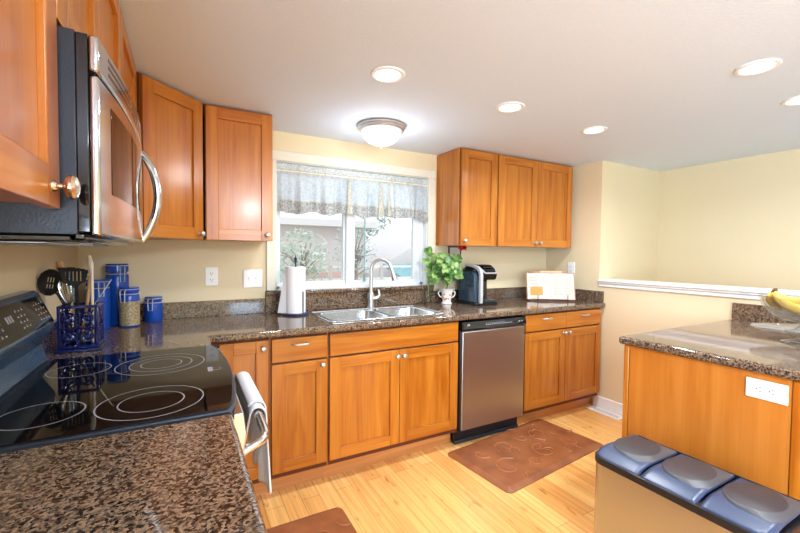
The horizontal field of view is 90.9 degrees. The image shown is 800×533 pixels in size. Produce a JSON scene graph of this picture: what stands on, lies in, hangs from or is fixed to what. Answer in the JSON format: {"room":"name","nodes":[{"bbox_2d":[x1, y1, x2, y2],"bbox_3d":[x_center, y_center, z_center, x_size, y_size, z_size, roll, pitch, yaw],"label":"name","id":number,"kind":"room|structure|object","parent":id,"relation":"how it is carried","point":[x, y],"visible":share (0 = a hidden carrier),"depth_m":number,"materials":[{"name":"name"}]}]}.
{"room":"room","nodes":[
{"label":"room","id":0,"kind":"room"},
{"bbox_2d":[0,245,78,319],"bbox_3d":[-0.313,0.274,-0.604,0.120,2.132,6.540,-1,2,-29],"label":"wall","id":1,"kind":"structure","parent":0,"point":[21,267],"depth_m":1.50,"materials":[{"name":"beige paint"}]},
{"bbox_2d":[0,0,80,208],"bbox_3d":[-0.486,-0.448,0.203,0.365,0.741,0.810,-1,2,-29],"label":"upper cabinet","id":2,"kind":"object","parent":1,"relation":"attached to","point":[29,125],"visible":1,"depth_m":0.54,"materials":[{"name":"brown wood"}]},
{"bbox_2d":[42,308,81,351],"bbox_3d":[-1.540,0.283,1.782,0.020,0.098,0.857,-1,2,-29],"label":"backsplash","id":3,"kind":"structure","parent":1,"relation":"attached to","point":[50,340],"depth_m":1.65,"materials":[{"name":"brown stone"}]},
{"bbox_2d":[56,0,120,74],"bbox_3d":[-0.876,-0.627,0.878,0.332,0.437,0.759,-1,2,-29],"label":"upper cabinet","id":4,"kind":"object","parent":1,"relation":"attached to","point":[100,19],"visible":0.2,"depth_m":0.93,"materials":[{"name":"brown wood"}]},
{"bbox_2d":[0,26,161,246],"bbox_3d":[-0.829,-0.226,0.920,0.442,0.351,0.752,-1,2,-29],"label":"microwave","id":5,"kind":"object","parent":4,"relation":"attached to","point":[100,136],"visible":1,"depth_m":0.67,"materials":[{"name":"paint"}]},
{"bbox_2d":[120,8,136,109],"bbox_3d":[-1.175,-0.496,1.460,0.365,0.744,0.536,-1,2,-29],"label":"upper cabinet","id":6,"kind":"object","parent":1,"relation":"attached to","point":[128,67],"visible":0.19,"depth_m":1.50,"materials":[{"name":"brown wood"}]},
{"bbox_2d":[78,130,545,303],"bbox_3d":[-0.192,0.148,3.110,3.666,2.132,0.140,-1,2,-29],"label":"wall","id":7,"kind":"structure","parent":0,"point":[173,270],"depth_m":2.54,"materials":[{"name":"beige paint"}]},
{"bbox_2d":[136,71,205,240],"bbox_3d":[-1.344,-0.517,2.024,0.609,0.744,0.608,-1,2,-29],"label":"upper cabinet","id":8,"kind":"object","parent":7,"relation":"attached to","point":[171,121],"visible":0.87,"depth_m":1.95,"materials":[{"name":"brown wood"}]},
{"bbox_2d":[84,298,264,320],"bbox_3d":[-1.331,0.264,2.397,0.980,0.098,0.020,-1,2,-29],"label":"backsplash","id":9,"kind":"structure","parent":7,"relation":"attached to","point":[171,310],"depth_m":2.47,"materials":[{"name":"brown stone"}]},
{"bbox_2d":[205,267,217,285],"bbox_3d":[-1.184,0.063,2.477,0.072,0.115,0.007,-1,2,-29],"label":"wall outlet","id":10,"kind":"object","parent":7,"relation":"attached to","point":[211,273],"visible":1,"depth_m":2.47,"materials":[{"name":"white plastic"}]},
{"bbox_2d":[203,104,272,241],"bbox_3d":[-0.976,-0.525,2.366,0.360,0.744,0.362,-1,2,-29],"label":"upper cabinet","id":11,"kind":"object","parent":7,"relation":"attached to","point":[237,144],"visible":0.98,"depth_m":2.24,"materials":[{"name":"brown wood"}]},
{"bbox_2d":[243,269,261,287],"bbox_3d":[-0.967,0.079,2.592,0.118,0.118,0.015,-1,2,-29],"label":"light switch","id":12,"kind":"object","parent":7,"relation":"attached to","point":[251,278],"visible":1,"depth_m":2.59,"materials":[{"name":"white plastic"}]},
{"bbox_2d":[265,285,433,295],"bbox_3d":[-0.323,0.172,2.963,1.329,0.028,0.097,-1,2,-29],"label":"trim","id":13,"kind":"structure","parent":7,"relation":"attached to","point":[406,287],"depth_m":2.92,"materials":[{"name":"brown stone"}]},
{"bbox_2d":[265,289,433,312],"bbox_3d":[-0.314,0.246,2.953,1.336,0.116,0.023,-1,2,-29],"label":"backsplash","id":14,"kind":"structure","parent":7,"relation":"attached to","point":[319,301],"depth_m":2.92,"materials":[{"name":"brown stone"}]},
{"bbox_2d":[266,150,435,290],"bbox_3d":[-0.336,-0.300,3.002,1.339,0.969,0.160,-1,2,-29],"label":"window","id":15,"kind":"structure","parent":7,"relation":"in","point":[422,233],"depth_m":3.00,"materials":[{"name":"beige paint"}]},
{"bbox_2d":[277,162,427,221],"bbox_3d":[-0.306,-0.531,2.945,1.203,0.350,0.075,-1,2,-29],"label":"window valance","id":16,"kind":"object","parent":15,"relation":"hanging from","point":[301,189],"visible":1,"depth_m":2.89,"materials":[{"name":"fabric"}]},
{"bbox_2d":[448,246,460,255],"bbox_3d":[0.468,-0.103,3.374,0.130,0.140,0.013,-1,2,-29],"label":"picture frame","id":17,"kind":"object","parent":7,"relation":"attached to","point":[451,249],"visible":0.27,"depth_m":3.37,"materials":[{"name":"white"}]},
{"bbox_2d":[450,247,459,255],"bbox_3d":[0.466,-0.103,3.377,0.112,0.120,0.004,-1,2,-29],"label":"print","id":18,"kind":"object","parent":17,"relation":"attached to","point":[453,250],"depth_m":3.37},
{"bbox_2d":[436,147,497,245],"bbox_3d":[0.550,-0.539,3.203,0.371,0.744,0.362,-1,2,-29],"label":"upper cabinet","id":19,"kind":"object","parent":7,"relation":"attached to","point":[467,179],"visible":1,"depth_m":3.09,"materials":[{"name":"brown wood"}]},
{"bbox_2d":[433,287,526,302],"bbox_3d":[0.853,0.246,3.595,1.325,0.096,0.020,-1,2,-29],"label":"backsplash","id":20,"kind":"structure","parent":7,"relation":"attached to","point":[509,292],"depth_m":3.62,"materials":[{"name":"brown stone"}]},
{"bbox_2d":[478,154,572,247],"bbox_3d":[1.109,-0.544,3.509,0.902,0.744,0.362,-1,2,-29],"label":"upper cabinet","id":21,"kind":"object","parent":7,"relation":"attached to","point":[534,197],"visible":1,"depth_m":3.36,"materials":[{"name":"brown wood"}]},
{"bbox_2d":[257,404,621,532],"bbox_3d":[1.750,1.363,0.503,4.785,0.080,6.660,-1,2,-29],"label":"floor","id":22,"kind":"structure","parent":0,"point":[428,490],"depth_m":2.14,"materials":[{"name":"brown wood"}]},
{"bbox_2d":[0,291,269,458],"bbox_3d":[-0.835,0.644,1.242,0.728,1.096,0.789,-1,2,-29],"label":"electric range","id":23,"kind":"object","parent":22,"relation":"on","point":[43,402],"visible":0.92,"depth_m":1.12,"materials":[{"name":"black glass"}]},
{"bbox_2d":[0,345,235,452],"bbox_3d":[-0.843,0.360,1.226,0.588,0.013,0.789,-1,2,-29],"label":"cooktop","id":24,"kind":"object","parent":23,"relation":"in","point":[55,401],"depth_m":1.09,"materials":[{"name":"glass"}]},
{"bbox_2d":[234,371,271,493],"bbox_3d":[-0.569,0.611,1.483,0.098,0.331,0.427,-1,2,-29],"label":"dish towel","id":25,"kind":"object","parent":23,"relation":"hanging from","point":[248,395],"visible":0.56,"depth_m":1.39,"materials":[{"name":"white fabric"}]},
{"bbox_2d":[211,338,269,495],"bbox_3d":[-0.954,0.800,2.259,0.300,0.874,0.662,-1,2,-29],"label":"base cabinet","id":26,"kind":"object","parent":22,"relation":"on","point":[252,357],"visible":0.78,"depth_m":2.03,"materials":[{"name":"brown wood"}]},
{"bbox_2d":[268,333,326,492],"bbox_3d":[-0.684,0.797,2.405,0.314,0.874,0.664,-1,2,-29],"label":"base cabinet","id":27,"kind":"object","parent":22,"relation":"on","point":[298,364],"visible":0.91,"depth_m":2.15,"materials":[{"name":"brown wood"}]},
{"bbox_2d":[266,507,356,532],"bbox_3d":[-0.268,1.256,1.503,0.455,0.025,1.000,-1,2,-29],"label":"floor mat","id":28,"kind":"object","parent":22,"relation":"on","point":[334,520],"visible":0.98,"depth_m":1.89,"materials":[{"name":"brown rubber"}]},
{"bbox_2d":[323,321,457,476],"bbox_3d":[-0.146,0.792,2.702,0.912,0.874,0.662,-1,2,-29],"label":"base cabinet","id":29,"kind":"object","parent":22,"relation":"on","point":[392,391],"visible":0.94,"depth_m":2.42,"materials":[{"name":"brown wood"}]},
{"bbox_2d":[452,315,525,444],"bbox_3d":[0.525,0.786,3.060,0.594,0.869,0.620,-1,2,-29],"label":"dishwasher","id":30,"kind":"object","parent":22,"relation":"on","point":[490,350],"visible":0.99,"depth_m":2.78,"materials":[{"name":"silver metal"}]},
{"bbox_2d":[448,419,602,492],"bbox_3d":[0.863,1.227,2.668,1.003,0.025,0.530,-1,2,-35],"label":"floor mat","id":31,"kind":"object","parent":22,"relation":"on","point":[513,459],"visible":1,"depth_m":2.58,"materials":[{"name":"brown rubber"}]},
{"bbox_2d":[517,308,600,423],"bbox_3d":[1.185,0.780,3.430,0.905,0.874,0.664,-1,2,-29],"label":"base cabinet","id":32,"kind":"object","parent":22,"relation":"on","point":[561,372],"visible":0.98,"depth_m":3.15,"materials":[{"name":"brown wood"}]},
{"bbox_2d":[586,405,621,419],"bbox_3d":[1.721,1.224,3.305,0.100,0.005,0.288,-1,2,-29],"label":"floor vent","id":33,"kind":"object","parent":22,"relation":"in","point":[594,408],"visible":0.91,"depth_m":3.30,"materials":[{"name":"white metal"}]},
{"bbox_2d":[594,434,799,532],"bbox_3d":[1.081,1.025,1.490,0.302,0.512,0.602,-1,2,-29],"label":"recycling bin","id":34,"kind":"object","parent":22,"relation":"on","point":[643,485],"visible":1,"depth_m":1.45,"materials":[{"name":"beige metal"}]},
{"bbox_2d":[622,345,799,499],"bbox_3d":[2.148,0.859,1.397,1.218,0.874,2.039,-1,2,-29],"label":"kitchen island","id":35,"kind":"object","parent":22,"relation":"on","point":[701,410],"visible":0.38,"depth_m":1.65,"materials":[{"name":"brown wood"}]},
{"bbox_2d":[619,302,799,381],"bbox_3d":[2.148,0.349,1.373,1.235,0.146,2.093,-1,2,-29],"label":"island countertop","id":36,"kind":"structure","parent":35,"relation":"on","point":[734,343],"depth_m":1.88,"materials":[{"name":"brown stone"}]},
{"bbox_2d":[750,323,799,344],"bbox_3d":[1.897,0.330,1.855,0.374,0.066,0.374,-1,2,-29],"label":"cake plate","id":37,"kind":"object","parent":36,"relation":"on","point":[767,328],"visible":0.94,"depth_m":1.89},
{"bbox_2d":[758,294,799,332],"bbox_3d":[1.898,0.225,1.852,0.324,0.163,0.324,-1,2,-29],"label":"glass fruit bowl","id":38,"kind":"object","parent":37,"relation":"on","point":[786,329],"visible":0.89,"depth_m":1.89,"materials":[{"name":"clear glass"}]},
{"bbox_2d":[766,289,779,306],"bbox_3d":[1.844,0.153,1.920,0.240,0.095,0.049,-1,2,-29],"label":"banana","id":39,"kind":"object","parent":38,"relation":"in","point":[769,299],"visible":0.45,"depth_m":1.87,"materials":[{"name":"yellow food"}]},
{"bbox_2d":[771,288,799,304],"bbox_3d":[1.885,0.145,1.874,0.290,0.084,0.044,0,2,-9],"label":"banana","id":40,"kind":"object","parent":38,"relation":"in","point":[796,300],"visible":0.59,"depth_m":1.85,"materials":[{"name":"yellow food"}]},
{"bbox_2d":[773,288,799,313],"bbox_3d":[1.863,0.162,1.818,0.246,0.122,0.046,1,2,5],"label":"banana","id":41,"kind":"object","parent":38,"relation":"in","point":[779,299],"visible":1,"depth_m":1.82,"materials":[{"name":"yellow food"}]},
{"bbox_2d":[745,377,788,405],"bbox_3d":[1.393,0.473,1.499,0.007,0.074,0.125,-1,2,-29],"label":"island outlet","id":42,"kind":"object","parent":35,"relation":"attached to","point":[757,388],"visible":1,"depth_m":1.49,"materials":[{"name":"white plastic"}]},
{"bbox_2d":[754,384,763,393],"bbox_3d":[1.381,0.472,1.514,0.001,0.034,0.029,-1,2,-29],"label":"socket","id":43,"kind":"object","parent":42,"relation":"attached to","point":[758,388],"depth_m":1.52,"materials":[{"name":"white plastic"}]},
{"bbox_2d":[768,387,777,397],"bbox_3d":[1.400,0.473,1.480,0.001,0.034,0.029,-1,2,-29],"label":"socket","id":44,"kind":"object","parent":42,"relation":"attached to","point":[772,391],"depth_m":1.48,"materials":[{"name":"white plastic"}]},
{"bbox_3d":[-0.303,0.877,0.159,0.619,0.874,1.625,-1,2,-29],"label":"base cabinet","id":45,"kind":"object","parent":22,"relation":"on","visible":0},
{"bbox_2d":[0,414,266,532],"bbox_3d":[-0.297,0.372,0.133,0.612,0.138,1.649,-1,2,-29],"label":"countertop","id":46,"kind":"structure","parent":45,"relation":"on","point":[193,476],"depth_m":0.69,"materials":[{"name":"brown stone"}]},
{"bbox_3d":[-1.311,0.807,1.939,0.564,0.874,0.876,-1,2,-29],"label":"base cabinet","id":47,"kind":"object","parent":22,"relation":"on","visible":0},
{"bbox_2d":[42,287,604,360],"bbox_3d":[0.052,0.279,2.667,3.664,0.156,0.878,-1,2,-29],"label":"countertop","id":48,"kind":"structure","parent":47,"relation":"on","point":[191,323],"depth_m":2.42,"materials":[{"name":"brown stone"}]},
{"bbox_2d":[53,301,107,353],"bbox_3d":[-1.318,0.247,1.632,0.152,0.186,0.150,-1,2,-29],"label":"utensil holder","id":49,"kind":"object","parent":48,"relation":"on","point":[67,346],"visible":0.91,"depth_m":1.59,"materials":[{"name":"ceramic"}]},
{"bbox_2d":[37,269,83,344],"bbox_3d":[-1.369,0.168,1.591,0.140,0.317,0.018,-1,2,-36],"label":"slotted spoon","id":50,"kind":"object","parent":49,"relation":"in","point":[42,280],"visible":0.94,"depth_m":1.57,"materials":[{"name":"black plastic"}]},
{"bbox_2d":[37,269,61,295],"bbox_3d":[-1.395,0.063,1.570,0.078,0.107,0.015,-1,3,-40],"label":"bowl","id":51,"kind":"object","parent":50,"relation":"on","point":[42,280],"depth_m":1.57,"materials":[{"name":"black plastic"}]},
{"bbox_2d":[56,261,74,316],"bbox_3d":[-1.371,0.150,1.632,0.079,0.348,0.031,-1,3,-41],"label":"wooden spatula","id":52,"kind":"object","parent":49,"relation":"in","point":[59,264],"visible":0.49,"depth_m":1.61,"materials":[{"name":"brown wood"}]},
{"bbox_2d":[58,279,75,343],"bbox_3d":[-1.348,0.184,1.598,0.057,0.272,0.055,-1,2,-29],"label":"wire whisk","id":53,"kind":"object","parent":49,"relation":"in","point":[71,300],"visible":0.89,"depth_m":1.60,"materials":[{"name":"silver metal"}]},
{"bbox_2d":[65,272,74,311],"bbox_3d":[-1.371,0.170,1.643,0.027,0.306,0.051,1,2,16],"label":"spatula","id":54,"kind":"object","parent":49,"relation":"in","point":[69,272],"visible":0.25,"depth_m":1.63,"materials":[{"name":"silver metal"}]},
{"bbox_2d":[57,267,88,341],"bbox_3d":[-1.338,0.164,1.616,0.097,0.324,0.065,-1,3,-40],"label":"slotted spatula","id":55,"kind":"object","parent":49,"relation":"in","point":[74,284],"visible":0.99,"depth_m":1.59,"materials":[{"name":"black plastic"}]},
{"bbox_2d":[81,275,90,337],"bbox_3d":[-1.331,0.180,1.668,0.053,0.286,0.014,0,2,-5],"label":"wooden turner","id":56,"kind":"object","parent":49,"relation":"in","point":[88,284],"visible":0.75,"depth_m":1.66,"materials":[{"name":"brown wood"}]},
{"bbox_2d":[87,255,93,342],"bbox_3d":[-1.300,0.138,1.657,0.023,0.371,0.030,-1,2,-29],"label":"wooden spoon","id":57,"kind":"object","parent":49,"relation":"in","point":[90,264],"visible":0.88,"depth_m":1.65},
{"bbox_2d":[80,279,111,332],"bbox_3d":[-1.296,0.189,1.665,0.135,0.269,0.004,0,2,-23],"label":"skewer","id":58,"kind":"object","parent":49,"relation":"in","point":[111,279],"visible":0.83,"depth_m":1.67,"materials":[{"name":"silver metal"}]},
{"bbox_2d":[85,279,110,329],"bbox_3d":[-1.560,0.194,2.035,0.108,0.258,0.122,-1,2,-29],"label":"glass canister","id":59,"kind":"object","parent":48,"relation":"on","point":[99,284],"visible":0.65,"depth_m":2.02,"materials":[{"name":"blue glass"}]},
{"bbox_2d":[104,263,128,325],"bbox_3d":[-1.559,0.151,2.173,0.112,0.336,0.125,-1,2,-29],"label":"glass canister","id":60,"kind":"object","parent":48,"relation":"on","point":[117,272],"visible":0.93,"depth_m":2.13,"materials":[{"name":"blue glass"}]},
{"bbox_2d":[118,286,139,326],"bbox_3d":[-1.458,0.215,2.123,0.098,0.212,0.112,-1,2,-29],"label":"glass canister","id":61,"kind":"object","parent":48,"relation":"on","point":[129,297],"visible":1,"depth_m":2.09,"materials":[{"name":"blue glass"}]},
{"bbox_2d":[144,296,162,322],"bbox_3d":[-1.419,0.244,2.269,0.096,0.146,0.112,-1,2,-29],"label":"glass canister","id":62,"kind":"object","parent":48,"relation":"on","point":[153,305],"visible":1,"depth_m":2.24,"materials":[{"name":"blue glass"}]},
{"bbox_2d":[278,257,309,316],"bbox_3d":[-0.682,0.124,2.572,0.180,0.378,0.180,1,2,19],"label":"paper towel holder","id":63,"kind":"object","parent":48,"relation":"on","point":[292,303],"visible":1,"depth_m":2.52,"materials":[{"name":"white paper"}]},
{"bbox_2d":[311,305,443,322],"bbox_3d":[-0.149,0.398,2.658,0.810,0.177,0.429,-1,2,-29],"label":"sink","id":64,"kind":"object","parent":48,"relation":"in","point":[334,316],"visible":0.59,"depth_m":2.75,"materials":[{"name":"silver metal"}]},
{"bbox_2d":[367,257,397,307],"bbox_3d":[-0.130,0.120,2.907,0.230,0.374,0.060,1,2,9],"label":"kitchen faucet","id":65,"kind":"object","parent":48,"relation":"on","point":[371,297],"visible":1,"depth_m":2.90,"materials":[{"name":"silver metal"}]},
{"bbox_2d":[422,246,436,304],"bbox_3d":[0.240,0.070,3.153,0.138,0.465,0.093,-1,2,-29],"label":"glass vase","id":66,"kind":"object","parent":48,"relation":"on","point":[428,251],"visible":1,"depth_m":3.15,"materials":[{"name":"clear glass"}]},
{"bbox_2d":[432,245,466,303],"bbox_3d":[0.387,0.060,3.175,0.277,0.487,0.217,0,2,-7],"label":"potted plant","id":67,"kind":"object","parent":48,"relation":"on","point":[448,264],"visible":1,"depth_m":3.14,"materials":[{"name":"green plant"}]},
{"bbox_2d":[458,264,496,305],"bbox_3d":[0.638,0.142,3.216,0.227,0.325,0.251,-1,2,-29],"label":"coffee maker","id":68,"kind":"object","parent":48,"relation":"on","point":[472,289],"visible":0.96,"depth_m":3.14,"materials":[{"name":"black plastic"}]},
{"bbox_2d":[478,298,496,302],"bbox_3d":[0.689,0.275,3.184,0.130,0.018,0.132,-1,2,-29],"label":"drip tray","id":69,"kind":"object","parent":68,"relation":"on","point":[484,300],"depth_m":3.14,"materials":[{"name":"metal"}]},
{"bbox_2d":[528,271,575,301],"bbox_3d":[1.329,0.171,3.463,0.380,0.262,0.132,1,2,6],"label":"cookbook stand","id":70,"kind":"object","parent":48,"relation":"on","point":[532,271],"visible":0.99,"depth_m":3.45,"materials":[{"name":"brown wood"}]},
{"bbox_2d":[526,273,575,299],"bbox_3d":[1.330,0.175,3.474,0.416,0.234,0.079,1,2,6],"label":"cookbook","id":71,"kind":"object","parent":70,"relation":"on","point":[539,286],"visible":1,"depth_m":3.47,"materials":[{"name":"white paper"}]},
{"bbox_2d":[530,287,542,294],"bbox_3d":[1.204,0.215,3.472,0.108,0.077,0.021,1,2,15],"label":"food photo","id":72,"kind":"object","parent":71,"relation":"attached to","point":[533,290],"depth_m":3.47},
{"bbox_2d":[119,0,799,171],"bbox_3d":[1.772,-0.858,0.427,4.785,0.100,6.660,-1,2,-29],"label":"ceiling","id":73,"kind":"structure","parent":0,"point":[658,75],"depth_m":1.72,"materials":[{"name":"white paint"}]},
{"bbox_2d":[358,119,404,148],"bbox_3d":[-0.119,-0.825,2.518,0.304,0.142,0.304,-1,2,-29],"label":"flush ceiling light","id":74,"kind":"object","parent":73,"relation":"attached to","point":[377,132],"visible":1,"depth_m":2.43,"materials":[{"name":"white glass"}]},
{"bbox_2d":[371,66,404,82],"bbox_3d":[-0.054,-0.868,1.786,0.156,0.007,0.156,-1,2,-29],"label":"recessed light","id":75,"kind":"object","parent":73,"relation":"in","point":[388,74],"visible":1,"depth_m":1.78,"materials":[{"name":"white glass"}]},
{"bbox_2d":[495,102,524,112],"bbox_3d":[0.606,-0.875,2.172,0.156,0.007,0.156,-1,2,-29],"label":"recessed light","id":76,"kind":"object","parent":73,"relation":"in","point":[508,107],"visible":1,"depth_m":2.17,"materials":[{"name":"white glass"}]},
{"bbox_2d":[581,126,607,133],"bbox_3d":[1.258,-0.882,2.557,0.156,0.007,0.156,-1,2,-29],"label":"recessed light","id":77,"kind":"object","parent":73,"relation":"in","point":[596,129],"visible":1,"depth_m":2.55,"materials":[{"name":"white plastic"}]},
{"bbox_2d":[733,58,782,75],"bbox_3d":[1.528,-0.850,1.686,0.156,0.007,0.156,-1,2,-29],"label":"recessed light","id":78,"kind":"object","parent":73,"relation":"in","point":[763,65],"visible":1,"depth_m":1.68,"materials":[{"name":"white glass"}]},
{"bbox_2d":[781,95,799,105],"bbox_3d":[2.066,-0.856,2.027,0.156,0.007,0.156,-1,2,-29],"label":"recessed light","id":79,"kind":"object","parent":73,"relation":"in","point":[793,101],"visible":1,"depth_m":2.05,"materials":[{"name":"white glass"}]},
{"bbox_2d":[546,161,659,403],"bbox_3d":[1.941,0.141,3.947,0.879,2.132,0.723,-1,2,-29],"label":"wall","id":80,"kind":"structure","parent":0,"point":[614,231],"depth_m":3.57,"materials":[{"name":"beige paint"}]},
{"bbox_2d":[568,262,574,274],"bbox_3d":[1.591,0.018,3.661,0.007,0.115,0.072,-1,2,-29],"label":"wall outlet","id":81,"kind":"object","parent":80,"relation":"attached to","point":[571,265],"visible":0.91,"depth_m":3.65,"materials":[{"name":"white plastic"}]},
{"bbox_2d":[597,286,769,403],"bbox_3d":[3.177,0.797,0.919,0.125,1.050,5.817,-1,2,-29],"label":"wall","id":82,"kind":"structure","parent":0,"point":[625,311],"depth_m":3.13,"materials":[{"name":"beige paint"}]},
{"bbox_2d":[575,289,603,302],"bbox_3d":[1.590,0.251,3.652,0.020,0.096,0.629,-1,2,-29],"label":"backsplash","id":83,"kind":"structure","parent":82,"relation":"attached to","point":[581,294],"depth_m":3.47,"materials":[{"name":"brown stone"}]},
{"bbox_2d":[593,395,622,415],"bbox_3d":[3.106,1.273,0.912,0.014,0.098,5.840,-1,2,-29],"label":"baseboard","id":84,"kind":"structure","parent":82,"relation":"attached to","point":[601,402],"depth_m":3.34,"materials":[{"name":"white wood"}]},
{"bbox_2d":[597,278,799,300],"bbox_3d":[3.182,0.239,0.900,0.187,0.066,5.817,-1,2,-29],"label":"trim","id":85,"kind":"structure","parent":82,"relation":"on","point":[684,288],"depth_m":2.76,"materials":[{"name":"white wood"}]},
{"bbox_2d":[732,302,799,326],"bbox_3d":[2.680,0.324,1.664,0.021,0.106,2.092,-1,2,-29],"label":"backsplash","id":86,"kind":"structure","parent":82,"relation":"attached to","point":[741,311],"depth_m":2.44,"materials":[{"name":"brown stone"}]},
{"bbox_2d":[656,148,799,290],"bbox_3d":[3.777,0.237,1.639,0.120,2.132,6.540,-1,2,-29],"label":"wall","id":87,"kind":"structure","parent":0,"point":[735,222],"depth_m":3.30,"materials":[{"name":"beige paint"}]},
{"label":"outside","id":88,"kind":"structure","parent":0,"visible":0},
{"bbox_3d":[-4.433,1.323,23.690,44.000,0.100,39.800,-1,2,-29],"label":"ground","id":89,"kind":"structure","parent":88,"visible":0},
{"bbox_2d":[280,227,332,281],"bbox_3d":[-2.200,0.468,8.673,1.460,2.679,1.166,-1,2,-29],"label":"tree","id":90,"kind":"object","parent":89,"relation":"on","point":[307,259],"visible":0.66,"depth_m":8.56,"materials":[{"name":"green plant"}]},
{"bbox_2d":[280,211,377,279],"bbox_3d":[-6.392,-1.400,13.491,9.400,6.000,6.500,-1,2,-29],"label":"house","id":91,"kind":"structure","parent":89,"relation":"on","point":[326,226],"depth_m":12.32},
{"bbox_2d":[306,272,373,279],"bbox_3d":[-1.732,0.969,11.063,2.200,1.520,1.900,-1,2,-29],"label":"shed","id":92,"kind":"object","parent":89,"relation":"on","point":[334,274],"visible":0.07,"depth_m":11.56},
{"bbox_2d":[280,265,410,280],"bbox_3d":[-1.727,0.869,9.909,11.500,1.800,0.080,-1,2,-29],"label":"fence","id":93,"kind":"object","parent":89,"relation":"on","point":[380,267],"visible":0.08,"depth_m":10.34,"materials":[{"name":"white wood"}]},
{"bbox_2d":[332,224,376,279],"bbox_3d":[-1.058,0.368,9.340,1.077,2.855,0.940,-1,2,-29],"label":"tree","id":94,"kind":"object","parent":89,"relation":"on","point":[358,257],"visible":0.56,"depth_m":9.29,"materials":[{"name":"grey plant"}]},
{"bbox_2d":[365,216,391,239],"bbox_3d":[-4.036,-2.183,24.214,6.567,6.883,6.894,1,2,23],"label":"tree","id":95,"kind":"object","parent":89,"relation":"on","point":[389,220],"visible":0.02,"depth_m":24.64,"materials":[{"name":"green plant"}]},
{"bbox_2d":[365,231,410,279],"bbox_3d":[0.698,-0.079,18.575,7.500,3.150,6.200,-1,2,-29],"label":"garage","id":96,"kind":"structure","parent":89,"relation":"on","point":[395,247],"depth_m":16.22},
{"bbox_2d":[383,264,410,278],"bbox_3d":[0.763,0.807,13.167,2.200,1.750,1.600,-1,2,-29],"label":"carport","id":97,"kind":"object","parent":89,"relation":"on","point":[399,271],"visible":0.11,"depth_m":12.88,"materials":[{"name":"teal paint"}]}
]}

